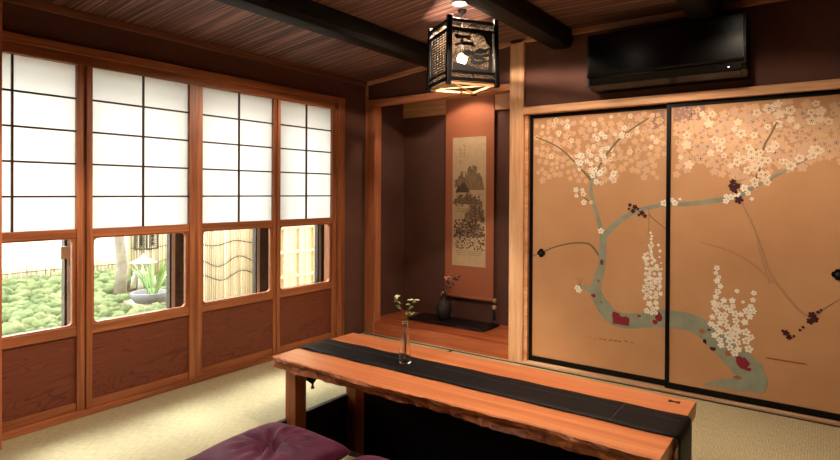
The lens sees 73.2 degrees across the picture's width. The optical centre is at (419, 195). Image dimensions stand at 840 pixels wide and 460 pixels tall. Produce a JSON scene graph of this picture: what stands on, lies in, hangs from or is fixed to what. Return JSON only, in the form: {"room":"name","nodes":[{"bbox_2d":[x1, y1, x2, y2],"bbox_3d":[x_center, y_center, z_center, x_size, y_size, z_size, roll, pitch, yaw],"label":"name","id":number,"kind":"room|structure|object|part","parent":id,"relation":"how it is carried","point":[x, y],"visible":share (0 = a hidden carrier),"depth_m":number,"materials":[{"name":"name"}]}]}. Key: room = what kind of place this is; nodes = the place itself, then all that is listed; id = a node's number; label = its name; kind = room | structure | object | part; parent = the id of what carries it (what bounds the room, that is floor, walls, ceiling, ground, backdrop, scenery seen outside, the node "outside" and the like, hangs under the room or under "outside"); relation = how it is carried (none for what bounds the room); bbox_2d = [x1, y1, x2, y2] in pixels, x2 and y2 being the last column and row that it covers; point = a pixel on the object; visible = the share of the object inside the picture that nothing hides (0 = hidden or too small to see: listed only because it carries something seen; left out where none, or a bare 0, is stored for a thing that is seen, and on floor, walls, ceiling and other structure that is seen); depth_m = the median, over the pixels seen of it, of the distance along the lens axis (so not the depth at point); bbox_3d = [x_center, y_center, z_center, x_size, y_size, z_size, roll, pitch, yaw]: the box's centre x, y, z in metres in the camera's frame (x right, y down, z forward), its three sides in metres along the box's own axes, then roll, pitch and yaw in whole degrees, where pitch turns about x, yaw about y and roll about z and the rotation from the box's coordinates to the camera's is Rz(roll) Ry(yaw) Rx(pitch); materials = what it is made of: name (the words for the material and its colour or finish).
{"room":"japanese tatami room","nodes":[
{"label":"japanese tatami room","id":0,"kind":"room"},
{"bbox_2d":[2,1,403,334],"bbox_3d":[-1.765,-0.023,3.200,0.140,2.400,5.540,1,0,36],"label":"wall","id":1,"kind":"structure","parent":0,"point":[18,19],"depth_m":4.70,"materials":[{"name":"brown paint"}]},
{"bbox_2d":[0,0,1,449],"bbox_3d":[-2.026,0.119,2.606,0.130,2.121,0.130,1,0,36],"label":"trim","id":2,"kind":"structure","parent":1,"relation":"attached to","point":[0,0],"depth_m":2.62,"materials":[{"name":"brown wood"}]},
{"bbox_2d":[2,53,84,431],"bbox_3d":[-1.931,0.227,2.874,0.034,1.842,0.417,1,0,36],"label":"shoji sliding door","id":3,"kind":"structure","parent":1,"relation":"in","point":[43,101],"depth_m":2.89,"materials":[{"name":"brown wood"}]},
{"bbox_3d":[-1.947,-0.258,2.860,0.002,0.872,0.376,1,0,36],"label":"paper pane","id":4,"kind":"part","parent":3,"relation":"part of","materials":[{"name":"white paper"}]},
{"bbox_3d":[-1.947,0.720,2.862,0.030,0.051,0.376,1,0,36],"label":"sill rail","id":5,"kind":"part","parent":3,"relation":"part of","materials":[{"name":"brown wood"}]},
{"bbox_3d":[-1.950,1.125,2.866,0.026,0.045,0.376,1,0,36],"label":"rail","id":6,"kind":"part","parent":3,"relation":"part of","materials":[{"name":"brown wood"}]},
{"bbox_3d":[-1.944,0.201,2.859,0.030,0.045,0.376,1,0,36],"label":"rail","id":7,"kind":"part","parent":3,"relation":"part of","materials":[{"name":"brown wood"}]},
{"bbox_2d":[85,66,195,409],"bbox_3d":[-1.609,0.226,3.298,0.034,1.842,0.644,1,0,36],"label":"shoji sliding door","id":8,"kind":"structure","parent":1,"relation":"in","point":[140,131],"depth_m":3.27,"materials":[{"name":"brown wood"}]},
{"bbox_3d":[-1.621,1.125,3.301,0.026,0.045,0.572,1,0,36],"label":"rail","id":9,"kind":"part","parent":8,"relation":"part of","materials":[{"name":"brown wood"}]},
{"bbox_3d":[-1.617,0.719,3.297,0.030,0.051,0.572,1,0,36],"label":"sill rail","id":10,"kind":"part","parent":8,"relation":"part of","materials":[{"name":"brown wood"}]},
{"bbox_3d":[-1.617,-0.259,3.295,0.002,0.872,0.572,1,0,36],"label":"paper pane","id":11,"kind":"part","parent":8,"relation":"part of","materials":[{"name":"white paper"}]},
{"bbox_3d":[-1.614,0.200,3.294,0.030,0.045,0.572,1,0,36],"label":"rail","id":12,"kind":"part","parent":8,"relation":"part of","materials":[{"name":"brown wood"}]},
{"bbox_2d":[2,337,336,440],"bbox_3d":[-1.399,1.161,3.665,0.130,0.030,2.318,1,0,36],"label":"trim","id":13,"kind":"structure","parent":1,"relation":"attached to","point":[10,434],"depth_m":3.19,"materials":[{"name":"brown wood"}]},
{"bbox_2d":[2,30,344,108],"bbox_3d":[-1.334,-0.770,3.665,0.065,0.043,2.400,1,0,36],"label":"trim","id":14,"kind":"structure","parent":1,"relation":"attached to","point":[6,36],"depth_m":3.29,"materials":[{"name":"brown wood"}]},
{"bbox_2d":[2,0,366,85],"bbox_3d":[-1.877,-0.955,2.885,0.030,0.038,4.900,1,0,36],"label":"trim","id":15,"kind":"structure","parent":1,"relation":"attached to","point":[34,4],"depth_m":3.38,"materials":[{"name":"brown wood"}]},
{"bbox_2d":[195,85,276,376],"bbox_3d":[-1.239,0.225,3.830,0.034,1.842,0.648,1,0,36],"label":"shoji sliding door","id":16,"kind":"structure","parent":1,"relation":"in","point":[236,133],"depth_m":3.82,"materials":[{"name":"brown wood"}]},
{"bbox_3d":[-1.240,1.123,3.849,0.026,0.045,0.569,1,0,36],"label":"rail","id":17,"kind":"part","parent":16,"relation":"part of","materials":[{"name":"brown wood"}]},
{"bbox_3d":[-1.236,0.718,3.845,0.030,0.051,0.569,1,0,36],"label":"sill rail","id":18,"kind":"part","parent":16,"relation":"part of","materials":[{"name":"brown wood"}]},
{"bbox_3d":[-1.236,-0.260,3.843,0.002,0.872,0.569,1,0,36],"label":"paper pane","id":19,"kind":"part","parent":16,"relation":"part of","materials":[{"name":"white paper"}]},
{"bbox_3d":[-1.233,0.199,3.842,0.030,0.045,0.569,1,0,36],"label":"rail","id":20,"kind":"part","parent":16,"relation":"part of","materials":[{"name":"brown wood"}]},
{"bbox_2d":[276,99,334,353],"bbox_3d":[-0.873,0.224,4.327,0.034,1.842,0.582,1,0,36],"label":"window","id":21,"kind":"structure","parent":1,"relation":"in","point":[305,133],"depth_m":4.32,"materials":[{"name":"white paper"}]},
{"bbox_3d":[-0.876,-0.261,4.331,0.002,0.872,0.531,1,0,36],"label":"paper pane","id":22,"kind":"part","parent":21,"relation":"part of","materials":[{"name":"white paper"}]},
{"bbox_3d":[-0.879,1.123,4.337,0.026,0.045,0.531,1,0,36],"label":"rail","id":23,"kind":"part","parent":21,"relation":"part of","materials":[{"name":"brown wood"}]},
{"bbox_3d":[-0.876,0.717,4.333,0.030,0.051,0.531,1,0,36],"label":"sill rail","id":24,"kind":"part","parent":21,"relation":"part of","materials":[{"name":"brown wood"}]},
{"bbox_3d":[-0.873,0.198,4.330,0.030,0.045,0.531,1,0,36],"label":"rail","id":25,"kind":"part","parent":21,"relation":"part of","materials":[{"name":"brown wood"}]},
{"bbox_2d":[324,103,344,336],"bbox_3d":[-0.699,0.212,4.624,0.134,1.925,0.104,1,0,36],"label":"trim","id":26,"kind":"structure","parent":1,"relation":"attached to","point":[339,171],"depth_m":4.58,"materials":[{"name":"brown wood"}]},
{"bbox_2d":[185,332,839,459],"bbox_3d":[-0.052,1.194,1.551,4.575,0.004,4.855,1,0,36],"label":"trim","id":27,"kind":"structure","parent":1,"relation":"attached to","point":[450,350],"depth_m":3.52,"materials":[{"name":"brown wood"}]},
{"bbox_2d":[363,449,393,459],"bbox_3d":[0.164,1.565,2.674,1.870,0.030,0.750,1,0,36],"label":"floor","id":28,"kind":"structure","parent":0,"point":[366,452],"depth_m":3.37,"materials":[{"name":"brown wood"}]},
{"bbox_2d":[309,413,345,446],"bbox_3d":[-0.579,1.393,3.207,0.040,0.300,0.750,1,0,36],"label":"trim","id":29,"kind":"structure","parent":28,"relation":"on","point":[334,429],"depth_m":3.29,"materials":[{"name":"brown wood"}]},
{"bbox_2d":[364,407,537,459],"bbox_3d":[0.371,1.400,2.962,1.790,0.300,0.040,1,0,36],"label":"wall","id":30,"kind":"structure","parent":28,"relation":"on","point":[393,437],"depth_m":3.21,"materials":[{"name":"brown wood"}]},
{"bbox_2d":[272,333,695,459],"bbox_3d":[0.183,1.199,2.657,1.920,0.703,0.657,1,0,36],"label":"table","id":31,"kind":"object","parent":28,"relation":"on","point":[604,440],"visible":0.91,"depth_m":2.46,"materials":[{"name":"brown wood"}]},
{"bbox_3d":[-0.657,1.223,2.991,0.078,0.642,0.078,1,0,36],"label":"leg","id":32,"kind":"part","parent":31,"relation":"part of","materials":[{"name":"brown wood"}]},
{"bbox_3d":[-0.386,1.222,3.369,0.078,0.642,0.078,1,0,36],"label":"leg","id":33,"kind":"part","parent":31,"relation":"part of","materials":[{"name":"brown wood"}]},
{"bbox_2d":[298,339,691,459],"bbox_3d":[0.179,0.974,2.652,1.965,0.265,0.234,1,0,36],"label":"table runner","id":34,"kind":"object","parent":31,"relation":"on","point":[679,426],"visible":0.97,"depth_m":2.44,"materials":[{"name":"fabric"}]},
{"bbox_2d":[399,321,410,363],"bbox_3d":[-0.075,0.736,2.840,0.062,0.206,0.062,1,0,36],"label":"bud vase","id":35,"kind":"object","parent":34,"relation":"on","point":[404,352],"visible":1,"depth_m":2.82,"materials":[{"name":"clear glass"}]},
{"bbox_2d":[394,294,417,321],"bbox_3d":[-0.067,0.659,2.831,0.131,0.319,0.061,0,0,4],"label":"sprig","id":36,"kind":"object","parent":35,"relation":"in","point":[397,295],"visible":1,"depth_m":2.83,"materials":[{"name":"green plant"}]},
{"bbox_3d":[-0.077,0.662,2.837,0.089,0.313,0.014,0,0,10],"label":"stem","id":37,"kind":"part","parent":36,"relation":"part of","materials":[{"name":"green plant"}]},
{"bbox_3d":[1.026,1.236,2.355,0.078,0.642,0.078,1,0,36],"label":"leg","id":38,"kind":"part","parent":31,"relation":"part of","materials":[{"name":"brown wood"}]},
{"bbox_2d":[37,0,740,80],"bbox_3d":[-0.049,-1.054,1.572,4.830,0.231,5.100,1,0,36],"label":"ceiling","id":39,"kind":"structure","parent":0,"point":[210,21],"depth_m":3.42,"materials":[{"name":"brown wood"}]},
{"bbox_2d":[450,0,467,6],"bbox_3d":[0.230,-1.114,3.280,0.110,0.007,0.110,1,0,36],"label":"recessed light","id":40,"kind":"object","parent":39,"relation":"in","point":[457,3],"visible":0.81,"depth_m":3.28,"materials":[{"name":"metal"}]},
{"bbox_2d":[426,9,499,95],"bbox_3d":[0.254,-0.862,3.411,0.337,0.511,0.337,0,0,-20],"label":"lantern","id":41,"kind":"object","parent":39,"relation":"hanging from","point":[463,54],"visible":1,"depth_m":3.29,"materials":[{"name":"black paint"}]},
{"bbox_3d":[0.061,-0.837,3.500,0.037,0.398,0.037,0,0,-20],"label":"post","id":42,"kind":"part","parent":41,"relation":"part of","materials":[{"name":"black paint"}]},
{"bbox_3d":[0.109,-0.671,3.359,0.018,0.022,0.306,0,0,-20],"label":"rail","id":43,"kind":"part","parent":41,"relation":"part of","materials":[{"name":"black paint"}]},
{"bbox_3d":[0.112,-0.714,3.360,0.012,0.016,0.300,0,0,-20],"label":"rail","id":44,"kind":"part","parent":41,"relation":"part of","materials":[{"name":"black paint"}]},
{"bbox_3d":[0.117,-1.006,3.359,0.018,0.020,0.292,0,0,-20],"label":"rail","id":45,"kind":"part","parent":41,"relation":"part of","materials":[{"name":"black paint"}]},
{"bbox_3d":[0.116,-0.959,3.359,0.012,0.016,0.294,0,0,-20],"label":"rail","id":46,"kind":"part","parent":41,"relation":"part of","materials":[{"name":"black paint"}]},
{"bbox_3d":[0.115,-0.832,3.356,0.004,0.345,0.277,0,0,-20],"label":"paper panel","id":47,"kind":"part","parent":41,"relation":"part of","materials":[{"name":"beige paper"}]},
{"bbox_3d":[0.165,-0.835,3.218,0.037,0.398,0.037,0,0,-20],"label":"post","id":48,"kind":"part","parent":41,"relation":"part of","materials":[{"name":"black paint"}]},
{"bbox_3d":[0.200,-0.672,3.555,0.306,0.022,0.018,0,0,-20],"label":"rail","id":49,"kind":"part","parent":41,"relation":"part of","materials":[{"name":"black paint"}]},
{"bbox_3d":[0.202,-0.832,3.551,0.258,0.345,0.004,0,0,-20],"label":"paper panel","id":50,"kind":"part","parent":41,"relation":"part of","materials":[{"name":"beige paper"}]},
{"bbox_3d":[0.253,-0.650,3.412,0.299,0.014,0.299,0,0,-20],"label":"frame","id":51,"kind":"part","parent":41,"relation":"part of","materials":[{"name":"black wood"}]},
{"bbox_3d":[0.305,-0.830,3.271,0.258,0.345,0.004,0,0,-20],"label":"paper panel","id":52,"kind":"part","parent":41,"relation":"part of","materials":[{"name":"beige paper"}]},
{"bbox_3d":[0.306,-0.670,3.269,0.306,0.022,0.018,0,0,-20],"label":"rail","id":53,"kind":"part","parent":41,"relation":"part of","materials":[{"name":"black paint"}]},
{"bbox_3d":[0.305,-0.958,3.272,0.294,0.016,0.012,0,0,-20],"label":"rail","id":54,"kind":"part","parent":41,"relation":"part of","materials":[{"name":"black paint"}]},
{"bbox_3d":[0.305,-1.005,3.273,0.292,0.020,0.018,0,0,-20],"label":"rail","id":55,"kind":"part","parent":41,"relation":"part of","materials":[{"name":"black paint"}]},
{"bbox_3d":[0.305,-0.713,3.271,0.300,0.016,0.012,0,0,-20],"label":"rail","id":56,"kind":"part","parent":41,"relation":"part of","materials":[{"name":"black paint"}]},
{"bbox_3d":[0.396,-0.670,3.465,0.018,0.022,0.306,0,0,-20],"label":"rail","id":57,"kind":"part","parent":41,"relation":"part of","materials":[{"name":"black paint"}]},
{"bbox_3d":[0.446,-0.834,3.322,0.037,0.398,0.037,0,0,-20],"label":"post","id":58,"kind":"part","parent":41,"relation":"part of","materials":[{"name":"black paint"}]},
{"bbox_2d":[0,332,839,459],"bbox_3d":[-0.076,1.225,1.608,4.680,0.060,4.920,1,0,36],"label":"floor","id":59,"kind":"structure","parent":0,"point":[182,423],"depth_m":2.91,"materials":[{"name":"beige wicker"}]},
{"bbox_2d":[190,422,349,459],"bbox_3d":[-0.652,1.119,2.459,0.490,0.134,0.490,1,0,34],"label":"floor cushion","id":60,"kind":"object","parent":59,"relation":"on","point":[273,440],"visible":1,"depth_m":2.45,"materials":[{"name":"fabric"}]},
{"bbox_2d":[353,455,387,459],"bbox_3d":[-0.184,1.124,2.116,0.490,0.134,0.490,1,0,37],"label":"floor cushion","id":61,"kind":"object","parent":59,"relation":"on","point":[366,457],"visible":1,"depth_m":2.33,"materials":[{"name":"fabric"}]},
{"bbox_2d":[277,392,601,459],"bbox_3d":[0.169,1.238,2.670,1.822,0.105,0.710,1,0,36],"label":"trim","id":62,"kind":"structure","parent":59,"relation":"on","point":[323,412],"depth_m":3.08,"materials":[{"name":"brown wood"}]},
{"bbox_2d":[380,310,508,341],"bbox_3d":[0.309,1.100,4.711,1.484,0.038,0.470,1,0,36],"label":"floor","id":63,"kind":"structure","parent":0,"point":[500,333],"depth_m":4.62,"materials":[{"name":"brown wood"}]},
{"bbox_2d":[408,312,498,331],"bbox_3d":[0.268,1.070,4.802,0.770,0.020,0.260,1,0,36],"label":"display board","id":64,"kind":"object","parent":63,"relation":"on","point":[463,323],"visible":0.8,"depth_m":4.75,"materials":[{"name":"black wood"}]},
{"bbox_2d":[436,293,451,319],"bbox_3d":[0.207,0.952,4.882,0.138,0.222,0.138,1,0,36],"label":"flower vase","id":65,"kind":"object","parent":64,"relation":"on","point":[443,307],"visible":1,"depth_m":4.84,"materials":[{"name":"black ceramic"}]},
{"bbox_2d":[444,275,460,290],"bbox_3d":[0.270,0.805,4.812,0.186,0.274,0.066,1,0,36],"label":"flower sprig","id":66,"kind":"object","parent":65,"relation":"in","point":[448,278],"visible":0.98,"depth_m":4.83,"materials":[{"name":"brown plant"}]},
{"bbox_2d":[403,92,509,325],"bbox_3d":[0.351,-0.021,4.758,1.580,2.400,0.540,1,0,36],"label":"wall","id":67,"kind":"structure","parent":0,"point":[424,137],"depth_m":5.12,"materials":[{"name":"brown paint"}]},
{"bbox_2d":[403,93,509,117],"bbox_3d":[0.450,-0.786,4.881,1.483,0.130,0.022,1,0,36],"label":"trim","id":68,"kind":"structure","parent":67,"relation":"attached to","point":[502,101],"depth_m":5.11,"materials":[{"name":"brown wood"}]},
{"bbox_2d":[441,94,496,302],"bbox_3d":[0.418,0.004,4.875,0.539,1.785,0.042,1,0,36],"label":"scroll","id":69,"kind":"object","parent":67,"relation":"hanging from","point":[469,192],"visible":0.99,"depth_m":4.87,"materials":[{"name":"paper"}]},
{"bbox_2d":[452,136,485,267],"bbox_3d":[0.421,0.051,4.879,0.333,1.115,0.003,1,0,36],"label":"painting","id":70,"kind":"object","parent":69,"relation":"attached to","point":[468,152],"depth_m":4.88,"materials":[{"name":"paper"}]},
{"bbox_2d":[492,305,495,320],"bbox_3d":[0.621,0.969,4.732,0.037,0.154,0.036,1,0,36],"label":"weight","id":71,"kind":"object","parent":69,"relation":"hanging from","point":[493,306],"visible":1,"depth_m":4.72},
{"bbox_2d":[369,0,839,106],"bbox_3d":[1.464,-0.008,3.565,4.680,2.400,0.100,1,0,36],"label":"wall","id":72,"kind":"structure","parent":0,"point":[793,41],"depth_m":3.20,"materials":[{"name":"brown paint"}]},
{"bbox_2d":[214,0,427,67],"bbox_3d":[-1.184,-1.014,2.384,0.145,0.150,4.895,1,0,36],"label":"beam","id":73,"kind":"structure","parent":72,"relation":"attached to","point":[310,15],"depth_m":3.27,"materials":[{"name":"brown wood"}]},
{"bbox_2d":[365,86,368,100],"bbox_3d":[-0.457,-0.881,4.868,0.024,0.130,0.019,1,0,36],"label":"trim","id":74,"kind":"structure","parent":72,"relation":"attached to","point":[366,87],"depth_m":4.87,"materials":[{"name":"brown wood"}]},
{"bbox_2d":[364,105,380,332],"bbox_3d":[-0.407,0.200,4.878,0.108,1.948,0.090,1,0,36],"label":"trim","id":75,"kind":"structure","parent":72,"relation":"attached to","point":[372,113],"depth_m":4.84,"materials":[{"name":"brown wood"}]},
{"bbox_2d":[365,83,509,106],"bbox_3d":[0.111,-0.788,4.496,1.381,0.050,0.085,1,0,36],"label":"trim","id":76,"kind":"structure","parent":72,"relation":"attached to","point":[504,88],"depth_m":4.49,"materials":[{"name":"brown wood"}]},
{"bbox_2d":[374,320,507,359],"bbox_3d":[0.107,1.128,4.517,1.382,0.102,0.084,1,0,36],"label":"trim","id":77,"kind":"structure","parent":72,"relation":"attached to","point":[484,346],"depth_m":4.40,"materials":[{"name":"brown wood"}]},
{"bbox_2d":[508,39,525,362],"bbox_3d":[0.716,0.034,4.072,0.110,2.302,0.110,1,0,36],"label":"pillar","id":78,"kind":"structure","parent":72,"relation":"attached to","point":[517,50],"depth_m":4.02,"materials":[{"name":"brown wood"}]},
{"bbox_2d":[461,0,572,49],"bbox_3d":[-0.461,-1.068,1.865,0.155,0.150,4.895,1,0,36],"label":"beam","id":79,"kind":"structure","parent":72,"relation":"attached to","point":[523,16],"depth_m":3.32,"materials":[{"name":"brown wood"}]},
{"bbox_2d":[523,115,529,360],"bbox_3d":[1.546,0.306,3.476,1.938,1.742,0.110,1,0,36],"label":"trim","id":80,"kind":"structure","parent":72,"relation":"attached to","point":[527,117],"depth_m":4.01,"materials":[{"name":"brown wood"}]},
{"bbox_2d":[367,0,786,85],"bbox_3d":[1.403,-1.019,3.527,4.550,0.186,0.030,1,0,36],"label":"trim","id":81,"kind":"structure","parent":72,"relation":"attached to","point":[743,3],"depth_m":3.60,"materials":[{"name":"brown wood"}]},
{"bbox_2d":[529,104,666,385],"bbox_3d":[1.163,0.302,3.752,0.938,1.739,0.032,1,0,36],"label":"door","id":82,"kind":"structure","parent":72,"relation":"in","point":[597,226],"depth_m":3.73,"materials":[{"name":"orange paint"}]},
{"bbox_3d":[0.850,0.401,3.967,0.060,0.060,0.009,1,0,36],"label":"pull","id":83,"kind":"part","parent":82,"relation":"part of","materials":[{"name":"black paint"}]},
{"bbox_2d":[586,11,750,93],"bbox_3d":[1.455,-0.830,3.370,0.874,0.335,0.222,1,0,36],"label":"air conditioner","id":84,"kind":"object","parent":72,"relation":"attached to","point":[714,49],"visible":1,"depth_m":3.26,"materials":[{"name":"black plastic"}]},
{"bbox_2d":[521,360,839,425],"bbox_3d":[2.004,1.194,3.140,3.088,0.026,0.125,1,0,36],"label":"trim","id":85,"kind":"structure","parent":72,"relation":"attached to","point":[528,362],"depth_m":3.43,"materials":[{"name":"brown wood"}]},
{"bbox_2d":[523,79,839,114],"bbox_3d":[2.014,-0.586,3.129,3.088,0.050,0.125,1,0,36],"label":"trim","id":86,"kind":"structure","parent":72,"relation":"attached to","point":[831,84],"depth_m":3.35,"materials":[{"name":"brown wood"}]},
{"bbox_2d":[676,0,722,19],"bbox_3d":[0.270,-1.062,1.340,0.155,0.150,4.895,1,0,36],"label":"beam","id":87,"kind":"structure","parent":72,"relation":"attached to","point":[694,9],"depth_m":3.02,"materials":[{"name":"brown wood"}]},
{"bbox_2d":[665,89,839,420],"bbox_3d":[1.888,0.309,3.195,0.935,1.739,0.032,1,0,36],"label":"door","id":88,"kind":"structure","parent":72,"relation":"in","point":[752,270],"depth_m":3.18,"materials":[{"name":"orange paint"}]},
{"bbox_3d":[2.193,0.414,2.966,0.060,0.060,0.009,1,0,36],"label":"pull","id":89,"kind":"part","parent":88,"relation":"part of","materials":[{"name":"black paint"}]},
{"bbox_3d":[-1.504,1.140,3.742,0.230,0.770,2.560,1,0,36],"label":"wall","id":90,"kind":"structure","parent":0,"visible":0},
{"bbox_2d":[2,240,69,336],"bbox_3d":[-2.094,-0.033,2.926,0.065,1.580,0.591,1,0,36],"label":"window","id":91,"kind":"structure","parent":90,"relation":"in","point":[64,250],"depth_m":3.12,"materials":[{"name":"brown metal"}]},
{"bbox_3d":[-2.127,0.739,2.911,0.040,0.035,0.526,1,0,36],"label":"rail","id":92,"kind":"part","parent":91,"relation":"part of","materials":[{"name":"wood"}]},
{"bbox_2d":[95,233,183,320],"bbox_3d":[-1.735,-0.034,3.442,0.046,1.580,0.663,1,0,36],"label":"window","id":93,"kind":"structure","parent":90,"relation":"in","point":[174,242],"depth_m":3.63,"materials":[{"name":"brown metal"}]},
{"bbox_3d":[-1.775,0.738,3.402,0.040,0.035,0.547,1,0,36],"label":"rail","id":94,"kind":"part","parent":93,"relation":"part of","materials":[{"name":"wood"}]},
{"bbox_2d":[204,228,268,301],"bbox_3d":[-1.342,-0.035,3.990,0.046,1.580,0.680,1,0,36],"label":"window","id":95,"kind":"structure","parent":90,"relation":"in","point":[260,236],"depth_m":4.18,"materials":[{"name":"brown metal"}]},
{"bbox_3d":[-1.386,0.737,3.944,0.040,0.035,0.552,1,0,36],"label":"rail","id":96,"kind":"part","parent":95,"relation":"part of","materials":[{"name":"brown wood"}]},
{"bbox_2d":[281,225,323,288],"bbox_3d":[-0.950,-0.037,4.535,0.046,1.580,0.658,1,0,36],"label":"window","id":97,"kind":"structure","parent":90,"relation":"in","point":[319,229],"depth_m":4.68,"materials":[{"name":"brown metal"}]},
{"label":"outside","id":98,"kind":"structure","parent":0,"visible":0},
{"bbox_2d":[2,230,241,307],"bbox_3d":[-5.011,1.442,9.757,12.500,0.960,22.000,1,0,36],"label":"ground","id":99,"kind":"structure","parent":98,"point":[47,252],"depth_m":10.79,"materials":[{"name":"soil"}]},
{"bbox_2d":[2,252,138,279],"bbox_3d":[-5.325,1.124,7.390,0.116,0.480,3.441,1,0,36],"label":"bamboo fence","id":100,"kind":"object","parent":99,"relation":"on","point":[99,264],"visible":0.31,"depth_m":7.63,"materials":[{"name":"beige wood"}]},
{"bbox_3d":[-5.278,1.014,7.362,0.008,0.020,3.400,1,0,36],"label":"tie cord","id":101,"kind":"part","parent":100,"relation":"part of","materials":[{"name":"fabric"}]},
{"bbox_2d":[2,269,165,335],"bbox_3d":[-3.888,1.265,5.708,2.971,0.461,6.477,0,0,-23],"label":"shrubbery","id":102,"kind":"object","parent":99,"relation":"on","point":[31,303],"visible":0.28,"depth_m":6.31,"materials":[{"name":"green plant"}]},
{"bbox_2d":[113,237,127,294],"bbox_3d":[-3.721,-0.155,6.974,1.650,2.826,1.630,1,0,36],"label":"tree","id":103,"kind":"object","parent":99,"relation":"on","point":[121,277],"visible":0.02,"depth_m":6.96,"materials":[{"name":"grey plant"}]},
{"bbox_2d":[130,254,156,289],"bbox_3d":[-3.643,0.990,7.456,0.343,0.456,0.297,1,0,36],"label":"stone lantern","id":104,"kind":"object","parent":99,"relation":"on","point":[146,262],"visible":0.64,"depth_m":7.41,"materials":[{"name":"stone"}]},
{"bbox_3d":[-3.742,1.107,7.439,0.135,0.221,0.070,0,0,-6],"label":"leg","id":105,"kind":"part","parent":104,"relation":"part of","materials":[{"name":"stone"}]},
{"bbox_3d":[-3.629,1.108,7.358,0.070,0.221,0.135,0,0,-12],"label":"leg","id":106,"kind":"part","parent":104,"relation":"part of","materials":[{"name":"stone"}]},
{"bbox_2d":[127,234,165,289],"bbox_3d":[-3.716,0.353,8.164,0.116,1.930,1.005,1,0,36],"label":"bamboo fence","id":107,"kind":"object","parent":99,"relation":"on","point":[157,255],"visible":0.13,"depth_m":7.96,"materials":[{"name":"beige wood"}]},
{"bbox_3d":[-4.005,0.353,7.801,0.065,1.930,0.065,0,0,-32],"label":"post","id":108,"kind":"part","parent":107,"relation":"part of","materials":[{"name":"brown wood"}]},
{"bbox_2d":[134,234,158,250],"bbox_3d":[-3.801,0.619,7.865,0.020,0.260,0.340,1,0,36],"label":"lattice panel","id":109,"kind":"object","parent":107,"relation":"attached to","point":[140,238],"visible":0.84,"depth_m":7.85,"materials":[{"name":"black wood"}]},
{"bbox_2d":[130,289,165,303],"bbox_3d":[-3.204,1.193,6.698,0.418,0.119,0.413,1,0,36],"label":"stone basin","id":110,"kind":"object","parent":99,"relation":"on","point":[138,296],"visible":0.92,"depth_m":6.55,"materials":[{"name":"grey stone"}]},
{"bbox_2d":[129,257,165,293],"bbox_3d":[-3.188,0.941,6.734,0.563,0.477,0.446,0,0,-16],"label":"leaf plant","id":111,"kind":"object","parent":110,"relation":"on","point":[161,274],"visible":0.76,"depth_m":6.69,"materials":[{"name":"green plant"}]},
{"bbox_2d":[203,229,251,300],"bbox_3d":[-2.060,0.437,6.356,0.116,2.160,1.110,1,0,36],"label":"bamboo fence","id":112,"kind":"object","parent":99,"relation":"on","point":[221,276],"visible":0.26,"depth_m":6.22,"materials":[{"name":"beige wood"}]},
{"bbox_3d":[-2.019,0.877,6.327,0.008,0.088,1.082,1,0,36],"label":"tie cord","id":113,"kind":"part","parent":112,"relation":"part of","materials":[{"name":"black fabric"}]},
{"bbox_3d":[-2.017,0.517,6.325,0.008,0.048,1.081,1,0,36],"label":"tie cord","id":114,"kind":"part","parent":112,"relation":"part of","materials":[{"name":"fabric"}]},
{"bbox_3d":[-2.018,0.717,6.326,0.008,0.098,1.080,1,0,36],"label":"tie cord","id":115,"kind":"part","parent":112,"relation":"part of","materials":[{"name":"black fabric"}]},
{"bbox_2d":[281,225,314,287],"bbox_3d":[-1.242,0.308,6.851,0.055,2.100,1.320,1,0,36],"label":"fence","id":116,"kind":"object","parent":99,"relation":"on","point":[297,242],"visible":0.02,"depth_m":6.59,"materials":[{"name":"brown wood"}]},
{"bbox_3d":[-1.236,0.361,6.847,0.030,0.035,1.320,1,0,36],"label":"rail","id":117,"kind":"part","parent":116,"relation":"part of","materials":[{"name":"yellow wood"}]},
{"bbox_3d":[-1.238,0.641,6.849,0.030,0.035,1.320,1,0,36],"label":"rail","id":118,"kind":"part","parent":116,"relation":"part of","materials":[{"name":"yellow wood"}]},
{"bbox_3d":[-1.239,0.921,6.850,0.030,0.035,1.320,1,0,36],"label":"rail","id":119,"kind":"part","parent":116,"relation":"part of","materials":[{"name":"yellow wood"}]}
]}

